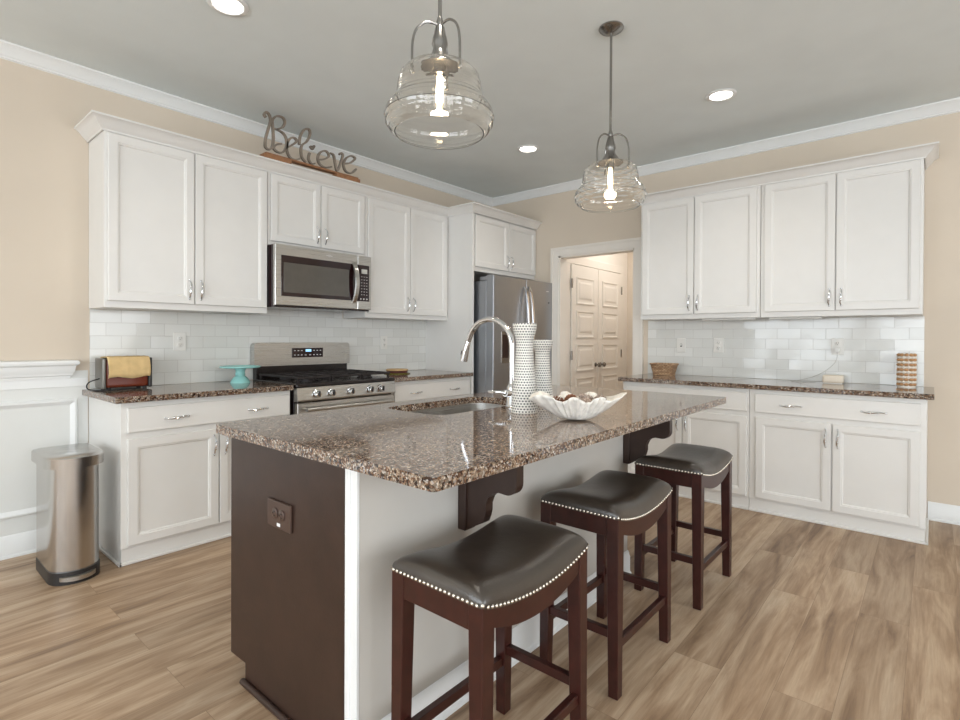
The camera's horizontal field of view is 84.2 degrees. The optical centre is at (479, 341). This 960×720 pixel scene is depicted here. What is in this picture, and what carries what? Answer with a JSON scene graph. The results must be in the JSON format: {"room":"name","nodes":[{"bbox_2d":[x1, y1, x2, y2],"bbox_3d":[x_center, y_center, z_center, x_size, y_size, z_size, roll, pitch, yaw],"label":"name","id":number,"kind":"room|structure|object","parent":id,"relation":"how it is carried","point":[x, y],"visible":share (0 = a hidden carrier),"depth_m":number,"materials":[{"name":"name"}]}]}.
{"room":"kitchen","nodes":[
{"label":"kitchen","id":0,"kind":"room"},
{"bbox_2d":[0,58,490,536],"bbox_3d":[-2.664,-0.217,3.002,0.124,2.845,8.720,1,0,40],"label":"wall","id":1,"kind":"structure","parent":0,"point":[45,311],"depth_m":3.09,"materials":[{"name":"beige paint"}]},
{"bbox_2d":[0,530,35,560],"bbox_3d":[-3.915,1.148,1.440,0.022,0.124,4.714,1,0,40],"label":"baseboard","id":2,"kind":"structure","parent":1,"relation":"attached to","point":[24,543],"depth_m":2.98,"materials":[{"name":"white wood"}]},
{"bbox_2d":[0,397,77,520],"bbox_3d":[-3.572,0.667,1.837,0.020,0.653,3.565,1,0,40],"label":"trim","id":3,"kind":"structure","parent":1,"relation":"attached to","point":[73,402],"depth_m":3.06,"materials":[{"name":"white wood"}]},
{"bbox_2d":[0,359,79,381],"bbox_3d":[-3.916,0.169,1.405,0.050,0.113,4.665,1,0,40],"label":"trim","id":4,"kind":"structure","parent":1,"relation":"attached to","point":[22,370],"depth_m":3.03,"materials":[{"name":"white wood"}]},
{"bbox_2d":[0,378,87,390],"bbox_3d":[-3.918,0.250,1.440,0.010,0.050,4.714,1,0,40],"label":"trim","id":5,"kind":"structure","parent":1,"relation":"attached to","point":[71,382],"depth_m":3.06,"materials":[{"name":"white wood"}]},
{"bbox_2d":[89,130,266,314],"bbox_3d":[-1.927,-0.709,3.488,0.364,1.021,0.979,1,0,40],"label":"upper cabinet","id":6,"kind":"object","parent":1,"relation":"attached to","point":[171,229],"visible":0.99,"depth_m":3.30,"materials":[{"name":"white wood"}]},
{"bbox_2d":[74,110,541,229],"bbox_3d":[-0.879,-1.245,4.449,0.702,0.074,3.951,1,0,40],"label":"crown molding","id":7,"kind":"structure","parent":6,"relation":"attached to","point":[94,122],"depth_m":3.72,"materials":[{"name":"white wood"}]},
{"bbox_2d":[90,309,425,388],"bbox_3d":[-1.467,0.020,4.312,0.008,0.534,2.818,1,0,40],"label":"tile backsplash","id":8,"kind":"structure","parent":1,"relation":"attached to","point":[213,341],"depth_m":3.87,"materials":[{"name":"white tile"}]},
{"bbox_2d":[173,332,185,350],"bbox_3d":[-2.046,0.001,3.619,0.011,0.124,0.080,1,0,40],"label":"wall outlet","id":9,"kind":"object","parent":8,"relation":"attached to","point":[179,338],"visible":1,"depth_m":3.61,"materials":[{"name":"white plastic"}]},
{"bbox_2d":[380,336,386,348],"bbox_3d":[-0.897,0.011,4.965,0.011,0.124,0.080,1,0,40],"label":"wall outlet","id":10,"kind":"object","parent":8,"relation":"attached to","point":[383,339],"visible":1,"depth_m":4.96,"materials":[{"name":"white plastic"}]},
{"bbox_2d":[267,172,364,255],"bbox_3d":[-1.331,-0.957,4.184,0.364,0.528,0.849,1,0,40],"label":"upper cabinet","id":11,"kind":"object","parent":1,"relation":"attached to","point":[300,213],"visible":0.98,"depth_m":4.04,"materials":[{"name":"white wood"}]},
{"bbox_2d":[259,111,359,182],"bbox_3d":[-1.260,-1.449,4.012,0.072,0.337,0.815,1,0,40],"label":"word sign","id":12,"kind":"object","parent":11,"relation":"on","point":[290,160],"visible":0.98,"depth_m":3.93,"materials":[{"name":"brown wood"}]},
{"bbox_2d":[267,243,370,312],"bbox_3d":[-1.296,-0.467,4.144,0.470,0.443,0.835,1,0,40],"label":"microwave","id":13,"kind":"object","parent":11,"relation":"attached to","point":[298,278],"visible":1,"depth_m":3.97,"materials":[{"name":"silver glass"}]},
{"bbox_2d":[343,196,447,320],"bbox_3d":[-0.733,-0.713,4.887,0.364,1.021,0.990,1,0,40],"label":"upper cabinet","id":14,"kind":"object","parent":1,"relation":"attached to","point":[407,248],"visible":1,"depth_m":4.75,"materials":[{"name":"white wood"}]},
{"bbox_2d":[0,39,959,206],"bbox_3d":[0.238,-1.570,0.443,7.600,0.080,8.600,1,0,40],"label":"trim","id":15,"kind":"structure","parent":1,"relation":"attached to","point":[9,51],"depth_m":3.94,"materials":[{"name":"white paint"}]},
{"bbox_2d":[474,213,535,280],"bbox_3d":[0.054,-0.948,5.576,0.664,0.553,1.025,1,0,40],"label":"upper cabinet","id":16,"kind":"object","parent":1,"relation":"attached to","point":[503,248],"visible":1,"depth_m":5.35,"materials":[{"name":"white wood"}]},
{"bbox_2d":[0,0,959,197],"bbox_3d":[0.915,-1.662,1.213,7.870,0.100,10.950,1,0,40],"label":"ceiling","id":17,"kind":"structure","parent":0,"point":[331,68],"depth_m":3.09,"materials":[{"name":"white paint"}]},
{"bbox_2d":[206,0,248,16],"bbox_3d":[-1.218,-1.625,2.565,0.188,0.009,0.188,1,0,40],"label":"recessed light","id":18,"kind":"object","parent":17,"relation":"in","point":[234,8],"visible":1,"depth_m":2.58,"materials":[{"name":"white"}]},
{"bbox_2d":[384,0,493,149],"bbox_3d":[-0.134,-1.159,1.781,0.368,0.923,0.368,0,0,-40],"label":"pendant light","id":19,"kind":"object","parent":17,"relation":"hanging from","point":[438,102],"visible":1,"depth_m":1.68,"materials":[{"name":"clear glass"}]},
{"bbox_2d":[431,16,447,53],"bbox_3d":[-0.135,-0.989,1.782,0.128,0.195,0.128,1,0,40],"label":"socket","id":20,"kind":"object","parent":19,"relation":"attached to","point":[439,41],"depth_m":1.76,"materials":[{"name":"silver metal"}]},
{"bbox_2d":[517,145,538,152],"bbox_3d":[0.407,-1.630,4.499,0.188,0.009,0.188,1,0,40],"label":"recessed light","id":21,"kind":"object","parent":17,"relation":"in","point":[524,148],"visible":1,"depth_m":4.49,"materials":[{"name":"white"}]},
{"bbox_2d":[574,21,646,212],"bbox_3d":[0.676,-1.161,2.749,0.368,0.923,0.368,0,0,-3],"label":"pendant light","id":22,"kind":"object","parent":17,"relation":"hanging from","point":[611,184],"visible":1,"depth_m":2.66,"materials":[{"name":"clear glass"}]},
{"bbox_2d":[602,131,617,159],"bbox_3d":[0.676,-0.992,2.751,0.128,0.195,0.128,0,0,26],"label":"socket","id":23,"kind":"object","parent":22,"relation":"attached to","point":[610,147],"depth_m":2.73,"materials":[{"name":"silver metal"}]},
{"bbox_2d":[706,88,736,101],"bbox_3d":[1.587,-1.618,3.495,0.188,0.009,0.188,1,0,40],"label":"recessed light","id":24,"kind":"object","parent":17,"relation":"in","point":[719,95],"visible":1,"depth_m":3.49,"materials":[{"name":"white"}]},
{"bbox_2d":[0,497,959,719],"bbox_3d":[0.902,1.263,1.232,7.870,0.060,10.950,1,0,40],"label":"floor","id":25,"kind":"structure","parent":0,"point":[810,621],"depth_m":2.17,"materials":[{"name":"brown wood"}]},
{"bbox_2d":[31,443,103,585],"bbox_3d":[-2.152,0.891,2.785,0.415,0.636,0.252,1,0,40],"label":"trash can","id":26,"kind":"object","parent":25,"relation":"on","point":[67,476],"visible":1,"depth_m":2.67,"materials":[{"name":"silver metal"}]},
{"bbox_2d":[89,390,289,566],"bbox_3d":[-1.821,0.768,3.397,0.664,0.878,0.996,1,0,40],"label":"base cabinet","id":27,"kind":"object","parent":25,"relation":"on","point":[165,470],"visible":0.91,"depth_m":3.04,"materials":[{"name":"white wood"}]},
{"bbox_2d":[82,380,293,403],"bbox_3d":[-1.831,0.310,3.391,0.649,0.034,1.022,1,0,40],"label":"countertop","id":28,"kind":"structure","parent":27,"relation":"on","point":[222,388],"depth_m":3.20,"materials":[{"name":"stone"}]},
{"bbox_2d":[86,357,151,390],"bbox_3d":[-2.209,0.196,3.253,0.173,0.192,0.347,1,0,40],"label":"toaster","id":29,"kind":"object","parent":28,"relation":"on","point":[101,380],"visible":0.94,"depth_m":3.19,"materials":[{"name":"plastic"}]},
{"bbox_2d":[100,355,150,378],"bbox_3d":[-2.194,0.158,3.287,0.173,0.136,0.228,1,0,40],"label":"dish towel","id":30,"kind":"object","parent":29,"relation":"on","point":[119,366],"visible":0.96,"depth_m":3.23,"materials":[{"name":"yellow fabric"}]},
{"bbox_2d":[219,365,260,382],"bbox_3d":[-1.690,0.232,3.743,0.270,0.118,0.270,1,0,40],"label":"cake stand","id":31,"kind":"object","parent":28,"relation":"on","point":[239,377],"visible":1,"depth_m":3.71,"materials":[{"name":"teal ceramic"}]},
{"bbox_2d":[250,342,394,414],"bbox_3d":[-1.184,0.609,4.088,0.710,1.193,0.858,1,0,40],"label":"stove","id":32,"kind":"object","parent":25,"relation":"on","point":[318,372],"visible":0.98,"depth_m":4.02,"materials":[{"name":"silver metal"}]},
{"bbox_2d":[253,375,394,387],"bbox_3d":[-1.185,0.296,4.088,0.612,0.027,0.858,1,0,40],"label":"cooktop","id":33,"kind":"object","parent":32,"relation":"in","point":[366,380],"depth_m":3.92,"materials":[{"name":"black metal"}]},
{"bbox_2d":[391,376,469,402],"bbox_3d":[-0.617,0.764,4.809,0.664,0.878,0.960,1,0,40],"label":"base cabinet","id":34,"kind":"object","parent":25,"relation":"on","point":[405,391],"visible":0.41,"depth_m":4.58,"materials":[{"name":"white wood"}]},
{"bbox_2d":[372,370,472,381],"bbox_3d":[-0.620,0.306,4.810,0.649,0.034,0.962,1,0,40],"label":"countertop","id":35,"kind":"structure","parent":34,"relation":"on","point":[414,375],"depth_m":4.66,"materials":[{"name":"stone"}]},
{"bbox_2d":[386,368,409,374],"bbox_3d":[-0.742,0.268,4.755,0.236,0.042,0.236,1,0,40],"label":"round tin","id":36,"kind":"object","parent":35,"relation":"on","point":[395,371],"visible":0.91,"depth_m":4.67,"materials":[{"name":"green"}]},
{"bbox_2d":[425,212,473,393],"bbox_3d":[-0.305,-0.011,5.191,0.630,2.425,0.024,1,0,40],"label":"panel","id":37,"kind":"object","parent":25,"relation":"on","point":[445,340],"visible":0.4,"depth_m":5.10,"materials":[{"name":"white wood"}]},
{"bbox_2d":[231,420,672,719],"bbox_3d":[0.009,0.782,2.300,1.008,0.879,1.756,1,0,40],"label":"kitchen island","id":38,"kind":"object","parent":25,"relation":"on","point":[311,606],"visible":0.54,"depth_m":1.69,"materials":[{"name":"brown wood"}]},
{"bbox_2d":[268,497,291,533],"bbox_3d":[-0.653,0.566,1.726,0.144,0.088,0.014,1,0,40],"label":"island outlet","id":39,"kind":"object","parent":38,"relation":"attached to","point":[279,513],"visible":1,"depth_m":1.72,"materials":[{"name":"brown plastic"}]},
{"bbox_2d":[272,507,277,518],"bbox_3d":[-0.672,0.562,1.737,0.036,0.036,0.004,1,0,40],"label":"receptacle","id":40,"kind":"object","parent":39,"relation":"attached to","point":[274,509],"depth_m":1.73,"materials":[{"name":"brown plastic"}]},
{"bbox_2d":[278,510,284,521],"bbox_3d":[-0.640,0.562,1.709,0.036,0.036,0.004,1,0,40],"label":"receptacle","id":41,"kind":"object","parent":39,"relation":"attached to","point":[281,513],"depth_m":1.71,"materials":[{"name":"brown plastic"}]},
{"bbox_2d":[216,385,725,491],"bbox_3d":[0.195,0.325,2.463,1.154,0.034,2.281,1,0,40],"label":"island countertop","id":42,"kind":"structure","parent":38,"relation":"on","point":[390,442],"depth_m":1.81,"materials":[{"name":"stone"}]},
{"bbox_2d":[409,403,505,414],"bbox_3d":[-0.091,0.428,2.570,0.404,0.177,0.694,1,0,40],"label":"sink","id":43,"kind":"object","parent":42,"relation":"in","point":[447,410],"visible":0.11,"depth_m":2.83,"materials":[{"name":"silver metal"}]},
{"bbox_2d":[460,317,514,407],"bbox_3d":[0.022,0.093,2.555,0.352,0.427,0.101,1,0,40],"label":"faucet","id":44,"kind":"object","parent":42,"relation":"on","point":[507,393],"visible":0.87,"depth_m":2.48,"materials":[{"name":"silver metal"}]},
{"bbox_2d":[511,323,536,412],"bbox_3d":[0.195,0.115,2.331,0.114,0.388,0.114,1,0,40],"label":"vase","id":45,"kind":"object","parent":42,"relation":"on","point":[524,382],"visible":0.98,"depth_m":2.29,"materials":[{"name":"white ceramic"}]},
{"bbox_2d":[533,340,552,405],"bbox_3d":[0.304,0.150,2.590,0.104,0.315,0.104,1,0,40],"label":"vase","id":46,"kind":"object","parent":42,"relation":"on","point":[542,348],"visible":0.71,"depth_m":2.55,"materials":[{"name":"white ceramic"}]},
{"bbox_2d":[529,391,626,419],"bbox_3d":[0.382,0.253,2.110,0.339,0.103,0.265,1,0,34],"label":"shell bowl","id":47,"kind":"object","parent":42,"relation":"on","point":[573,408],"visible":0.98,"depth_m":2.05,"materials":[{"name":"white ceramic"}]},
{"bbox_2d":[553,396,565,401],"bbox_3d":[0.308,0.245,2.115,0.067,0.059,0.060,0,0,-21],"label":"pine cone","id":48,"kind":"object","parent":47,"relation":"in","point":[554,397],"visible":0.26,"depth_m":2.11,"materials":[{"name":"brown plant"}]},
{"bbox_2d":[565,394,576,399],"bbox_3d":[0.367,0.241,2.145,0.060,0.060,0.066,0,0,-30],"label":"pine cone","id":49,"kind":"object","parent":47,"relation":"in","point":[568,396],"visible":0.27,"depth_m":2.13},
{"bbox_2d":[578,394,592,399],"bbox_3d":[0.430,0.240,2.149,0.059,0.063,0.063,0,0,-35],"label":"pine cone","id":50,"kind":"object","parent":47,"relation":"in","point":[580,396],"visible":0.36,"depth_m":2.14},
{"bbox_2d":[580,398,591,402],"bbox_3d":[0.414,0.249,2.079,0.061,0.060,0.067,0,0,32],"label":"pine cone","id":51,"kind":"object","parent":47,"relation":"in","point":[585,400],"visible":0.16,"depth_m":2.07,"materials":[{"name":"beige"}]},
{"bbox_2d":[390,515,588,719],"bbox_3d":[0.041,0.894,1.500,0.336,0.666,0.502,1,0,40],"label":"bar stool","id":52,"kind":"object","parent":25,"relation":"on","point":[505,573],"visible":1,"depth_m":1.41,"materials":[{"name":"wood"}]},
{"bbox_2d":[392,515,586,608],"bbox_3d":[0.042,0.605,1.498,0.328,0.086,0.494,1,0,40],"label":"cushion","id":53,"kind":"object","parent":52,"relation":"on","point":[511,560],"depth_m":1.39,"materials":[{"name":"leather"}]},
{"bbox_2d":[474,274,551,392],"bbox_3d":[0.165,0.291,5.486,0.873,1.822,0.990,1,0,40],"label":"refrigerator","id":54,"kind":"object","parent":25,"relation":"on","point":[511,300],"visible":0.43,"depth_m":5.01,"materials":[{"name":"silver metal"}]},
{"bbox_2d":[540,470,672,700],"bbox_3d":[0.506,0.893,2.096,0.336,0.666,0.502,1,0,40],"label":"bar stool","id":55,"kind":"object","parent":25,"relation":"on","point":[612,505],"visible":1,"depth_m":1.99,"materials":[{"name":"brown wood"}]},
{"bbox_2d":[541,470,670,520],"bbox_3d":[0.507,0.603,2.094,0.328,0.086,0.494,1,0,40],"label":"cushion","id":56,"kind":"object","parent":55,"relation":"on","point":[609,495],"depth_m":1.99,"materials":[{"name":"leather"}]},
{"bbox_2d":[634,443,732,610],"bbox_3d":[1.040,0.891,2.699,0.336,0.666,0.502,1,0,40],"label":"bar stool","id":57,"kind":"object","parent":25,"relation":"on","point":[696,467],"visible":1,"depth_m":2.59,"materials":[{"name":"brown wood"}]},
{"bbox_2d":[635,443,731,476],"bbox_3d":[1.042,0.601,2.697,0.328,0.086,0.494,1,0,40],"label":"cushion","id":58,"kind":"object","parent":57,"relation":"on","point":[679,459],"depth_m":2.58,"materials":[{"name":"leather"}]},
{"bbox_2d":[623,381,749,509],"bbox_3d":[1.750,0.777,4.372,0.985,0.878,0.664,1,0,40],"label":"base cabinet","id":59,"kind":"object","parent":25,"relation":"on","point":[726,426],"visible":0.41,"depth_m":3.97,"materials":[{"name":"white wood"}]},
{"bbox_2d":[749,389,928,544],"bbox_3d":[2.505,0.785,3.729,0.992,0.878,0.664,1,0,40],"label":"base cabinet","id":60,"kind":"object","parent":25,"relation":"on","point":[849,462],"visible":1,"depth_m":3.47,"materials":[{"name":"white wood"}]},
{"bbox_2d":[618,373,933,399],"bbox_3d":[2.136,0.323,4.051,2.022,0.034,0.649,1,0,40],"label":"countertop","id":61,"kind":"structure","parent":60,"relation":"on","point":[876,390],"depth_m":3.78,"materials":[{"name":"stone"}]},
{"bbox_2d":[649,363,678,375],"bbox_3d":[1.634,0.246,4.713,0.224,0.105,0.156,1,0,40],"label":"wicker basket","id":62,"kind":"object","parent":61,"relation":"on","point":[667,369],"visible":1,"depth_m":4.66,"materials":[{"name":"brown wicker"}]},
{"bbox_2d":[792,348,839,382],"bbox_3d":[2.535,0.177,4.004,0.319,0.264,0.070,0,0,18],"label":"charger","id":63,"kind":"object","parent":61,"relation":"on","point":[836,349],"visible":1,"depth_m":3.98,"materials":[{"name":"white plastic"}]},
{"bbox_2d":[822,375,843,383],"bbox_3d":[2.614,0.279,3.929,0.130,0.060,0.080,1,0,40],"label":"base","id":64,"kind":"object","parent":61,"relation":"on","point":[835,379],"visible":1,"depth_m":3.90,"materials":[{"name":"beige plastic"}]},
{"bbox_2d":[896,353,916,386],"bbox_3d":[2.933,0.197,3.650,0.116,0.230,0.112,0,0,22],"label":"candle holder","id":65,"kind":"object","parent":61,"relation":"on","point":[906,364],"visible":1,"depth_m":3.61,"materials":[{"name":"brown wicker"}]},
{"bbox_2d":[570,253,626,375],"bbox_3d":[1.451,-0.221,6.458,0.100,2.845,1.880,1,0,40],"label":"wall","id":66,"kind":"structure","parent":0,"point":[620,259],"depth_m":6.86,"materials":[{"name":"beige paint"}]},
{"bbox_2d":[570,264,600,387],"bbox_3d":[1.204,0.173,6.014,0.098,2.040,0.613,1,0,40],"label":"door","id":67,"kind":"structure","parent":66,"relation":"in","point":[584,364],"depth_m":6.00,"materials":[{"name":"white wood"}]},
{"bbox_2d":[566,258,623,389],"bbox_3d":[1.374,0.127,6.278,0.022,2.150,1.405,1,0,40],"label":"trim","id":68,"kind":"structure","parent":66,"relation":"attached to","point":[585,262],"depth_m":5.98,"materials":[{"name":"white wood"}]},
{"bbox_2d":[598,270,621,388],"bbox_3d":[1.607,0.172,6.487,0.098,2.040,0.615,1,0,40],"label":"door","id":69,"kind":"structure","parent":66,"relation":"in","point":[609,283],"depth_m":6.47,"materials":[{"name":"white wood"}]},
{"bbox_2d":[627,252,632,375],"bbox_3d":[3.061,-0.211,6.018,2.920,2.845,0.100,1,0,40],"label":"wall","id":70,"kind":"structure","parent":0,"point":[630,254],"depth_m":6.90,"materials":[{"name":"beige paint"}]},
{"bbox_2d":[493,112,959,517],"bbox_3d":[3.062,-0.196,3.769,7.600,2.845,0.120,1,0,40],"label":"wall","id":71,"kind":"structure","parent":0,"point":[564,224],"depth_m":3.66,"materials":[{"name":"beige paint"}]},
{"bbox_2d":[550,237,643,385],"bbox_3d":[1.179,0.112,5.362,1.022,2.190,0.146,1,0,40],"label":"trim","id":72,"kind":"structure","parent":71,"relation":"attached to","point":[559,256],"depth_m":5.47,"materials":[{"name":"white wood"}]},
{"bbox_2d":[641,186,768,320],"bbox_3d":[1.864,-0.698,4.469,0.954,1.021,0.364,1,0,40],"label":"upper cabinet","id":73,"kind":"object","parent":71,"relation":"attached to","point":[701,255],"visible":0.98,"depth_m":4.33,"materials":[{"name":"white wood"}]},
{"bbox_2d":[702,318,755,320],"bbox_3d":[2.000,-0.178,4.281,0.400,0.013,0.036,1,0,40],"label":"light","id":74,"kind":"object","parent":73,"relation":"attached to","point":[723,318],"visible":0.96,"depth_m":4.24,"materials":[{"name":"white plastic"}]},
{"bbox_2d":[640,141,938,205],"bbox_3d":[2.226,-1.229,4.148,2.059,0.074,0.380,1,0,40],"label":"crown molding","id":75,"kind":"structure","parent":73,"relation":"attached to","point":[929,152],"depth_m":3.83,"materials":[{"name":"white wood"}]},
{"bbox_2d":[648,316,924,385],"bbox_3d":[2.322,0.060,4.317,1.978,0.488,0.008,1,0,40],"label":"tile backsplash","id":76,"kind":"structure","parent":71,"relation":"attached to","point":[781,349],"depth_m":4.19,"materials":[{"name":"white tile"}]},
{"bbox_2d":[677,338,685,351],"bbox_3d":[1.798,0.034,4.749,0.080,0.124,0.014,1,0,40],"label":"light switch","id":77,"kind":"object","parent":76,"relation":"attached to","point":[681,342],"visible":1,"depth_m":4.75,"materials":[{"name":"white plastic"}]},
{"bbox_2d":[714,338,723,352],"bbox_3d":[2.041,0.035,4.544,0.080,0.124,0.011,1,0,40],"label":"wall outlet","id":78,"kind":"object","parent":76,"relation":"attached to","point":[718,342],"visible":1,"depth_m":4.54,"materials":[{"name":"white plastic"}]},
{"bbox_2d":[831,338,843,354],"bbox_3d":[2.689,0.038,3.991,0.080,0.124,0.011,1,0,40],"label":"wall outlet","id":79,"kind":"object","parent":76,"relation":"attached to","point":[835,342],"visible":1,"depth_m":3.99,"materials":[{"name":"white plastic"}]},
{"bbox_2d":[760,159,924,317],"bbox_3d":[2.593,-0.691,3.847,0.954,1.021,0.364,1,0,40],"label":"upper cabinet","id":80,"kind":"object","parent":71,"relation":"attached to","point":[847,243],"visible":0.99,"depth_m":3.70,"materials":[{"name":"white wood"}]},
{"bbox_2d":[769,317,821,318],"bbox_3d":[2.357,-0.175,3.976,0.340,0.013,0.036,1,0,40],"label":"light","id":81,"kind":"object","parent":80,"relation":"attached to","point":[775,317],"visible":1,"depth_m":3.95,"materials":[{"name":"white plastic"}]},
{"bbox_2d":[928,501,959,524],"bbox_3d":[4.493,1.179,2.458,3.700,0.124,0.022,1,0,40],"label":"baseboard","id":82,"kind":"structure","parent":71,"relation":"attached to","point":[939,512],"depth_m":3.60,"materials":[{"name":"white wood"}]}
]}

